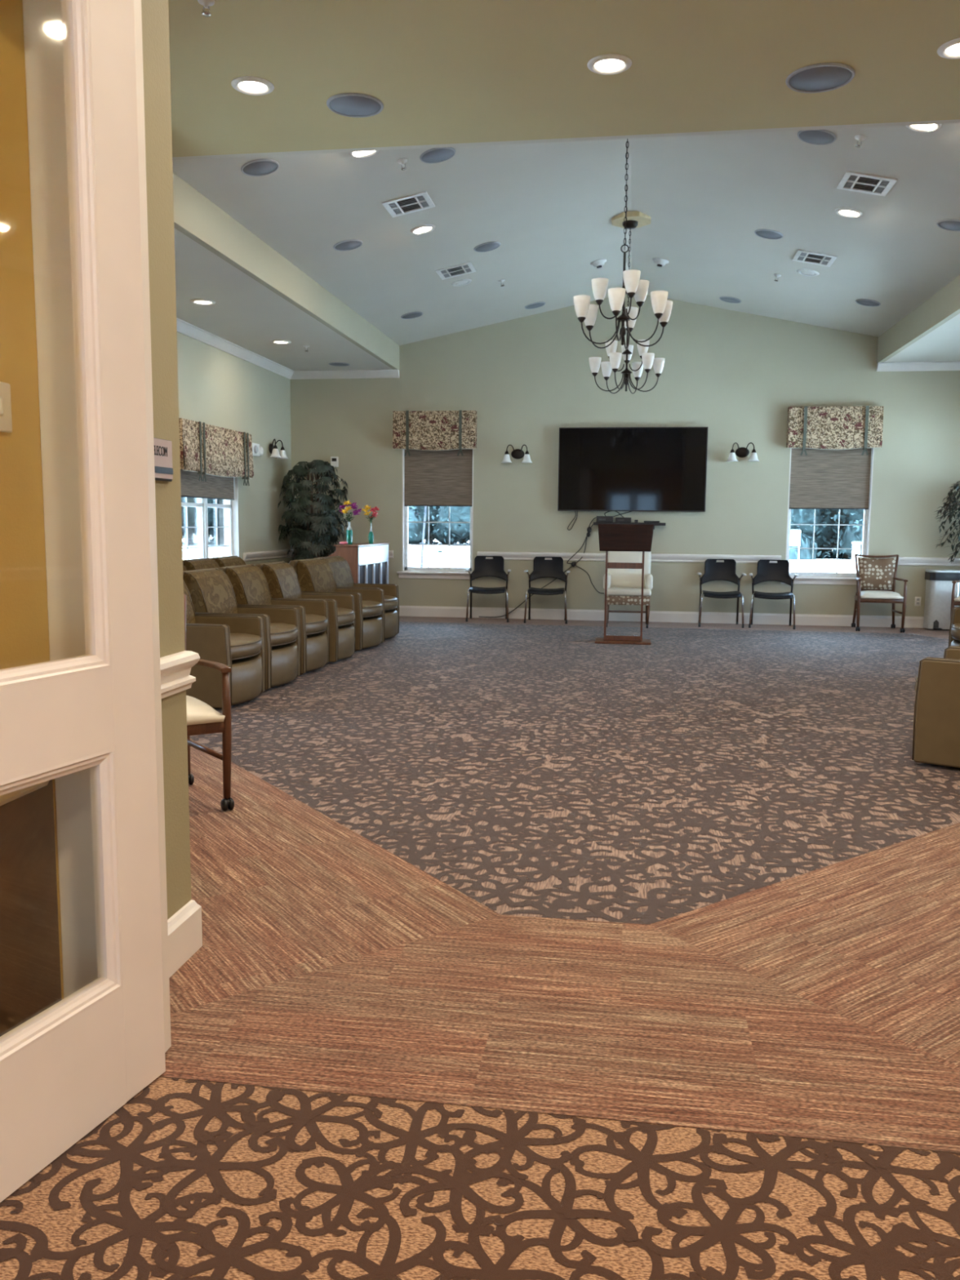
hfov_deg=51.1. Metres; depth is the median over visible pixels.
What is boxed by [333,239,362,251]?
ceiling speaker
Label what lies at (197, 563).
lounge armchair
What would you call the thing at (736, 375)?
wall
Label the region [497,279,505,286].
sprinkler
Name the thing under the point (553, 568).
chair
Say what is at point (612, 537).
lectern
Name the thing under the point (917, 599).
wall outlet
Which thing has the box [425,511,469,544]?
tree
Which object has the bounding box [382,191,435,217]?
ceiling vent
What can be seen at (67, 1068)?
door
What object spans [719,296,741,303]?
ceiling speaker
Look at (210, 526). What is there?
window
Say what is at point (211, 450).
valance
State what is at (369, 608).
seat cushion
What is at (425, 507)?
sapling
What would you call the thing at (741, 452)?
wall sconce
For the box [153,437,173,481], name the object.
room sign
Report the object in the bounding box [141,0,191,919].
wall
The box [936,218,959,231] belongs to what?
ceiling speaker
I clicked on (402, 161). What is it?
sprinkler
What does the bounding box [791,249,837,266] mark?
ceiling vent
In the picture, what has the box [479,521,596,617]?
power cable
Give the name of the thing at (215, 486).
roller shade
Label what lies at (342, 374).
trim
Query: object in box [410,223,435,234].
recessed light
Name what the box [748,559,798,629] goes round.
chair
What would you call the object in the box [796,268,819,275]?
recessed light
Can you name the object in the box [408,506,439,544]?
tree
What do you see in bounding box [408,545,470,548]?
road
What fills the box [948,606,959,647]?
lounge armchair
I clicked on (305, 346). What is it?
sprinkler
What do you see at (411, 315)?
speaker grille
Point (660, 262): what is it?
smoke detector
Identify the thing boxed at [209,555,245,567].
lounge armchair
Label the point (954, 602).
wooden armchair
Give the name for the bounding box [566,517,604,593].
power cable
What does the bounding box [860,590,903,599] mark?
seat cushion
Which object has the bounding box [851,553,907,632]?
wooden armchair
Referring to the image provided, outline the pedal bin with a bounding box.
[923,568,959,629]
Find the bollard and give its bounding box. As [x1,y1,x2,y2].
[850,542,861,573]
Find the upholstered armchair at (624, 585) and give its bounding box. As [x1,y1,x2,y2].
[603,551,653,628]
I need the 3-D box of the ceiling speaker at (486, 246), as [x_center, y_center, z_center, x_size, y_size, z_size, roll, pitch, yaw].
[0.066,-3.588,9.158,0.245,0.058,0.249,1,7,4]
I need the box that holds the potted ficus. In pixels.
[933,480,959,563]
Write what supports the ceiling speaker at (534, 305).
attached to the ceiling
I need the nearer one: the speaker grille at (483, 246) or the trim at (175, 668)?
the trim at (175, 668)
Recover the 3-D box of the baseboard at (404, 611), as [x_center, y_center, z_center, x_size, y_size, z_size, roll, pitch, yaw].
[1.773,-0.301,12.483,8.536,0.136,0.018,1,7,8]
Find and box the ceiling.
[168,0,959,370]
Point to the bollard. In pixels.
(855, 544)
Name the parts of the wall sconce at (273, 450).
lamp shade, lamp shade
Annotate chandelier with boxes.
[573,138,672,350]
[588,220,665,394]
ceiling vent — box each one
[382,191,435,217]
[435,262,476,279]
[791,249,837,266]
[836,170,897,196]
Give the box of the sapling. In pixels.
[409,506,426,567]
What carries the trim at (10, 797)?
attached to the wall at (24, 613)
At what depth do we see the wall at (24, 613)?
1.99 m
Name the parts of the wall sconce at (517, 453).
lamp shade, lamp shade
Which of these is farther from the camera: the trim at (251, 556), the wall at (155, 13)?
the trim at (251, 556)
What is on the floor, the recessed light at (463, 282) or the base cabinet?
the base cabinet
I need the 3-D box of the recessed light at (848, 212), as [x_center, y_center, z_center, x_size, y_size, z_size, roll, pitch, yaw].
[2.872,-3.327,7.812,0.209,0.050,0.213,2,7,14]
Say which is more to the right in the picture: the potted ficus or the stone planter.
the potted ficus
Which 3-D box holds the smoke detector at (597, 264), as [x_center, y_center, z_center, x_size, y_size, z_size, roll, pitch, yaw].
[1.229,-3.898,10.406,0.167,0.081,0.169,2,7,15]
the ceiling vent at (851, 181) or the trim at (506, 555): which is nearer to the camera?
the ceiling vent at (851, 181)
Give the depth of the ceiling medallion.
8.98 m
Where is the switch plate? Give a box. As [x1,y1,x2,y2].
[0,382,12,432]
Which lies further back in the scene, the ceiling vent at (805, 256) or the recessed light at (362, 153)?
the ceiling vent at (805, 256)
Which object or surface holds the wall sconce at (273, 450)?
attached to the wall at (216, 387)
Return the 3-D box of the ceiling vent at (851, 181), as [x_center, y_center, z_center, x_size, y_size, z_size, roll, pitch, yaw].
[2.756,-3.254,7.158,0.344,0.078,0.350,1,7,8]
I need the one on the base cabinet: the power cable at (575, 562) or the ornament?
the ornament
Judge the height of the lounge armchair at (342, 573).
0.821 m
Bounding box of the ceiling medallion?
[611,210,650,227]
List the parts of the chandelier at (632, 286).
lamp shade, lamp shade, lamp shade, arm, arm, arm, lamp shade, arm, chain, arm, arm, lamp shade, lamp shade, arm, lamp shade, arm, arm, lamp shade, lamp shade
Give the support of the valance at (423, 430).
attached to the wall at (736, 375)
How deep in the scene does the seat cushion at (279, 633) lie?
7.27 m
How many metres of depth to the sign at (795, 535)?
29.76 m
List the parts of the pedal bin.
lid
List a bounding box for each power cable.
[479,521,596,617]
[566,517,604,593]
[567,511,577,530]
[604,510,632,517]
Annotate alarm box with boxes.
[252,442,263,456]
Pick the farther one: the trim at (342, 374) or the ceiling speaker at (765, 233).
the trim at (342, 374)
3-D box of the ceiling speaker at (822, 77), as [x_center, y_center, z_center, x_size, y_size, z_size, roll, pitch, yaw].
[1.671,-2.758,4.929,0.324,0.011,0.324,1,7,8]
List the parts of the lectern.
rail, plate, cross rail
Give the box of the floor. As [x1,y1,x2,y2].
[0,616,959,1279]
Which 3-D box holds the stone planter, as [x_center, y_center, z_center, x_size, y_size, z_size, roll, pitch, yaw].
[-1.225,-2.564,31.452,0.619,0.467,0.677,1,7,8]
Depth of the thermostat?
12.79 m
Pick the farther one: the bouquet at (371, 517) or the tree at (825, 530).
the tree at (825, 530)
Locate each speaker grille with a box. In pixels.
[329,363,347,365]
[402,312,422,318]
[475,243,499,251]
[720,297,740,302]
[755,231,782,238]
[856,300,879,306]
[937,221,959,230]
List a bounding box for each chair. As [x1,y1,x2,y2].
[465,555,511,622]
[523,556,570,623]
[697,559,746,627]
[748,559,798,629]
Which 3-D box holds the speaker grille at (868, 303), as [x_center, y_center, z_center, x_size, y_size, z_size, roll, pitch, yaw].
[3.982,-3.460,10.295,0.228,0.006,0.228,13,8,7]
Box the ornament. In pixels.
[339,541,347,544]
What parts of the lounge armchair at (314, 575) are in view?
arm, arm, panel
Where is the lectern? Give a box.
[595,524,653,644]
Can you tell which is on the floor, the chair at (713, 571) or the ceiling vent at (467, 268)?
the chair at (713, 571)
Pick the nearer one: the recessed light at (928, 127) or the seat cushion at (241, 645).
the recessed light at (928, 127)
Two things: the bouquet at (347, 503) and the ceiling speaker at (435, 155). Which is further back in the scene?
the bouquet at (347, 503)
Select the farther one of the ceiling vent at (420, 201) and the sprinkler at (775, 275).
the sprinkler at (775, 275)
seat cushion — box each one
[186,695,225,725]
[228,632,262,658]
[268,622,297,645]
[304,613,327,634]
[337,607,355,625]
[361,600,382,616]
[383,595,398,609]
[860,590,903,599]
[951,622,959,639]
[954,595,959,601]
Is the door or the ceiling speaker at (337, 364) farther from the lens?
the ceiling speaker at (337, 364)
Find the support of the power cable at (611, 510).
attached to the television
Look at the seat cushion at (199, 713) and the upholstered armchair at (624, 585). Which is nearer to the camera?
the seat cushion at (199, 713)
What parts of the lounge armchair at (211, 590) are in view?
arm, arm, panel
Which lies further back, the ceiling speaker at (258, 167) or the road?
the road
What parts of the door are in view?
rail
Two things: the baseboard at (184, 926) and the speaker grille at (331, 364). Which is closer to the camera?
the baseboard at (184, 926)
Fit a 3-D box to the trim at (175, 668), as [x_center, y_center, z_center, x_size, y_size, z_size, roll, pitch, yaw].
[-2.393,0.070,2.724,3.199,0.107,0.560,1,7,8]
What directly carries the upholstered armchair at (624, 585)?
on the floor
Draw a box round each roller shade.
[180,435,234,500]
[404,448,472,506]
[788,448,871,509]
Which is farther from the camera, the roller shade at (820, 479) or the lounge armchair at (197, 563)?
the roller shade at (820, 479)
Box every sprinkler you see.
[197,0,214,17]
[302,345,309,351]
[397,158,407,170]
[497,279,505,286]
[773,274,781,281]
[854,134,866,147]
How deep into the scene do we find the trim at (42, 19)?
2.07 m
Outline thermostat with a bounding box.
[330,456,338,466]
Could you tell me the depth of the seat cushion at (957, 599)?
11.13 m
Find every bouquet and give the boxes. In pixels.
[338,500,361,521]
[361,505,379,525]
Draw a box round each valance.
[178,417,253,485]
[392,409,476,456]
[786,405,884,455]
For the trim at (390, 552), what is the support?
attached to the wall at (736, 375)
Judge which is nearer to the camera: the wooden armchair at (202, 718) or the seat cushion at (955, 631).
the wooden armchair at (202, 718)
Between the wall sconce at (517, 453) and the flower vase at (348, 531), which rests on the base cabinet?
the flower vase at (348, 531)
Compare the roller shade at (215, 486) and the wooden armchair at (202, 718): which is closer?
the wooden armchair at (202, 718)
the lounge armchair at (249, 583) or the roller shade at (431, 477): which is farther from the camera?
the roller shade at (431, 477)
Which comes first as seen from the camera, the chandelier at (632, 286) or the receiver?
the chandelier at (632, 286)
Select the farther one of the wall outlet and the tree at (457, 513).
the tree at (457, 513)
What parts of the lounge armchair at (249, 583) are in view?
arm, arm, panel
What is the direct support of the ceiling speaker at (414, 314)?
attached to the ceiling
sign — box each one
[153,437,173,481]
[789,529,800,571]
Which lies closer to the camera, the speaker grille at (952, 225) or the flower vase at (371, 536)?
the speaker grille at (952, 225)
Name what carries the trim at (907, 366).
attached to the wall at (736, 375)
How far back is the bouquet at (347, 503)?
11.36 m
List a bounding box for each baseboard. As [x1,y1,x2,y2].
[167,899,202,977]
[398,605,924,627]
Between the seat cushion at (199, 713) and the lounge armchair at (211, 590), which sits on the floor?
the lounge armchair at (211, 590)
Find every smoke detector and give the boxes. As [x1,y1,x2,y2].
[590,258,606,268]
[652,257,668,266]
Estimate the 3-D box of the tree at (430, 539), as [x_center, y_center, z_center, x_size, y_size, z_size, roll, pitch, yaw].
[-3.304,-11.650,64.484,7.541,11.242,7.564,1,7,8]
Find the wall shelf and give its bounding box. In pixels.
[593,522,666,529]
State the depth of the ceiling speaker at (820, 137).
6.54 m
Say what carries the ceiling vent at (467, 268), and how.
in the ceiling
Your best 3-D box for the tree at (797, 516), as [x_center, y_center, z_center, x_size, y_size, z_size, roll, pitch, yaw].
[13.057,-7.520,41.598,7.946,12.308,6.481,1,7,0]
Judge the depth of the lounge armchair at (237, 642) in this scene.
6.44 m
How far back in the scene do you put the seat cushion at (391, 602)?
10.24 m
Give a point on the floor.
(533, 949)
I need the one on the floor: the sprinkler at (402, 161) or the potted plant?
the potted plant
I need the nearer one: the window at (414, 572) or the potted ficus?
the potted ficus
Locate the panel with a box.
[0,779,62,1036]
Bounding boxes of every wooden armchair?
[183,594,234,811]
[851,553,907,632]
[948,580,959,634]
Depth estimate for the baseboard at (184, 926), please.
2.73 m
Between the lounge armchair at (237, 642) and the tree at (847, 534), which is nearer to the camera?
the lounge armchair at (237, 642)
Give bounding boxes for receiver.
[615,517,631,522]
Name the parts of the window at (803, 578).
sill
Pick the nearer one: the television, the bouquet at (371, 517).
the bouquet at (371, 517)
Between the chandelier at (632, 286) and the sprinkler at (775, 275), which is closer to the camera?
the chandelier at (632, 286)
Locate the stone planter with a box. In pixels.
[431,551,448,565]
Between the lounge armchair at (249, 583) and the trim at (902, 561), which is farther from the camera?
the trim at (902, 561)
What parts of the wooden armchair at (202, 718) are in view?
frame, leg, seat frame, armrest, leg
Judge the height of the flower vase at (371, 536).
0.245 m
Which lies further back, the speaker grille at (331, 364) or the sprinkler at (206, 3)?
the speaker grille at (331, 364)
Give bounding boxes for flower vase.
[346,521,352,544]
[368,523,373,543]
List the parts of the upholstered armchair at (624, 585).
leg, arm, seat, seat rail, backrest, leg, arm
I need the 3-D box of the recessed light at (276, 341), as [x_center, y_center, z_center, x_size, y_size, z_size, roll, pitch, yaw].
[-2.108,-3.154,10.627,0.214,0.012,0.214,1,7,8]
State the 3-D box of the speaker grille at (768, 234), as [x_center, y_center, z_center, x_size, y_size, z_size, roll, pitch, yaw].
[2.520,-3.541,8.754,0.228,0.006,0.228,13,8,7]
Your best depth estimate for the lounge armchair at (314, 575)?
9.48 m
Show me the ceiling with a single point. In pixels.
(705, 108)
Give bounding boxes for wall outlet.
[914,596,921,605]
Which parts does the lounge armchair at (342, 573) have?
arm, panel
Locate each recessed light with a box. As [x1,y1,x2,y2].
[190,298,215,305]
[231,75,274,95]
[271,339,291,344]
[348,150,379,157]
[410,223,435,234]
[451,279,471,286]
[586,53,631,75]
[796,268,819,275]
[835,207,862,217]
[905,124,942,132]
[937,37,959,58]
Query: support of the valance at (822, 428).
attached to the wall at (736, 375)
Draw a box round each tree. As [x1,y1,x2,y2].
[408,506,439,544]
[420,536,433,543]
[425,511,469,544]
[429,506,470,544]
[789,509,841,559]
[812,509,844,556]
[820,509,863,559]
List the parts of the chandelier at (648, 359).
lamp shade, lamp shade, arm, lamp shade, arm, lamp shade, arm, lamp shade, chain, arm, arm, lamp shade, arm, lamp shade, arm, lamp shade, lamp shade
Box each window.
[181,477,239,559]
[396,448,475,579]
[780,448,874,585]
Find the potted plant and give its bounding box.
[277,459,348,560]
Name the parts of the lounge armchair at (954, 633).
panel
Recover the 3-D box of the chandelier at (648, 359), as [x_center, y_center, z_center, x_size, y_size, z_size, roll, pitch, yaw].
[1.354,-3.038,9.166,0.688,1.504,0.662,1,7,8]
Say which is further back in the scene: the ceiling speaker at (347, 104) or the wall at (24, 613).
the ceiling speaker at (347, 104)
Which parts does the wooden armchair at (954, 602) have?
leg, seat frame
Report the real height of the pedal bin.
0.685 m
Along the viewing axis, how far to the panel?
2.06 m
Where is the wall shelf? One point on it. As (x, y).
(594, 523)
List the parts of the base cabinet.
panel, post, lid, post, rail, post, post, post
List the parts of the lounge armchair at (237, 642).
arm, arm, panel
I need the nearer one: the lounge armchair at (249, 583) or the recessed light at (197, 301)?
the lounge armchair at (249, 583)
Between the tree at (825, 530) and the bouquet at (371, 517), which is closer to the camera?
the bouquet at (371, 517)
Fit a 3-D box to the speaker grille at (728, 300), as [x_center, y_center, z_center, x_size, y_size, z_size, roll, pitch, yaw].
[2.841,-3.862,11.390,0.228,0.006,0.228,13,8,7]
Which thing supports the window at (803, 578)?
in the wall at (736, 375)
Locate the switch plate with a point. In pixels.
(6, 422)
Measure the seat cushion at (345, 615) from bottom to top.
0.116 m
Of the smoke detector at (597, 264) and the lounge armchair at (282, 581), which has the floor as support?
the lounge armchair at (282, 581)
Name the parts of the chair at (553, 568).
leg, leg, seat, backrest, leg, leg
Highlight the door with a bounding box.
[0,0,165,1202]
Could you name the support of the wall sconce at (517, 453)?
attached to the wall at (736, 375)
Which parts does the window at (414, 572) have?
sill, sash frame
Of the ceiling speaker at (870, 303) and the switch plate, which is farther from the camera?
the ceiling speaker at (870, 303)
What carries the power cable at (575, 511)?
hanging from the television
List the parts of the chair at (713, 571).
leg, leg, backrest, seat, leg, leg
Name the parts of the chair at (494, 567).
leg, leg, seat, backrest, leg, leg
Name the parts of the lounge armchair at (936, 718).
arm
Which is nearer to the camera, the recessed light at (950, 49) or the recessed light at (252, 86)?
the recessed light at (950, 49)
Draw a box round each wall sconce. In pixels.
[268,438,288,458]
[501,444,532,462]
[726,442,759,462]
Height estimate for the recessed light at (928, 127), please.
0.050 m
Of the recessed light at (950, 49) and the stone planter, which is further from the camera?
the stone planter
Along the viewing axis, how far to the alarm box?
11.58 m
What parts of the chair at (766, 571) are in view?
leg, leg, backrest, seat, leg, leg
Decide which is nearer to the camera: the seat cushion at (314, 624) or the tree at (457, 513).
the seat cushion at (314, 624)
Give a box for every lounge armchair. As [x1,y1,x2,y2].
[182,557,219,570]
[182,568,301,689]
[182,580,266,708]
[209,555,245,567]
[217,564,329,674]
[254,560,355,662]
[288,558,385,650]
[314,555,399,639]
[911,645,959,768]
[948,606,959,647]
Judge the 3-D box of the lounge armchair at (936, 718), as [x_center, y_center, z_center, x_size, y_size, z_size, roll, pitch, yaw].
[2.654,0.203,5.097,0.812,0.821,0.670,5,8,35]
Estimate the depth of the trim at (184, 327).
10.77 m
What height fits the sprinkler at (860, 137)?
0.067 m
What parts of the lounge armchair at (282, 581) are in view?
arm, arm, panel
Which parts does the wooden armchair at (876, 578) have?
leg, leg, armrest, frame, seat frame, leg, armrest, leg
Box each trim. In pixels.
[0,780,49,805]
[22,0,171,1053]
[160,650,199,698]
[176,317,293,379]
[243,549,293,561]
[290,369,399,379]
[293,549,393,558]
[476,551,781,563]
[874,556,959,566]
[876,361,959,371]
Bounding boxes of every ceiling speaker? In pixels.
[240,158,279,176]
[326,93,383,117]
[328,362,349,366]
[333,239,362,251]
[400,311,422,319]
[419,146,455,163]
[473,241,500,252]
[524,302,545,309]
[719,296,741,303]
[754,229,783,239]
[785,62,855,93]
[797,128,836,145]
[855,298,880,306]
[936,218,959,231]
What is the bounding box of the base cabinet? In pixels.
[320,542,389,583]
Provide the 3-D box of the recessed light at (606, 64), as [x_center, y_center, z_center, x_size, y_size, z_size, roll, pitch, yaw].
[0.620,-2.752,4.804,0.214,0.012,0.214,1,7,8]
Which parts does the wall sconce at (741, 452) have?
lamp shade, lamp shade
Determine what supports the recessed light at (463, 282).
in the ceiling
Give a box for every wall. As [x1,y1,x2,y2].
[0,0,63,999]
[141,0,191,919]
[177,331,292,565]
[289,294,959,616]
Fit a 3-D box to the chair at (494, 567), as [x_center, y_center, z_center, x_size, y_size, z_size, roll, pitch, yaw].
[0.102,-0.635,12.392,0.556,0.792,0.508,1,7,3]
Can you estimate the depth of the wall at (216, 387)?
11.52 m
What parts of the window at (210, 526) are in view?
glass pane, sash frame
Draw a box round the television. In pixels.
[557,426,708,511]

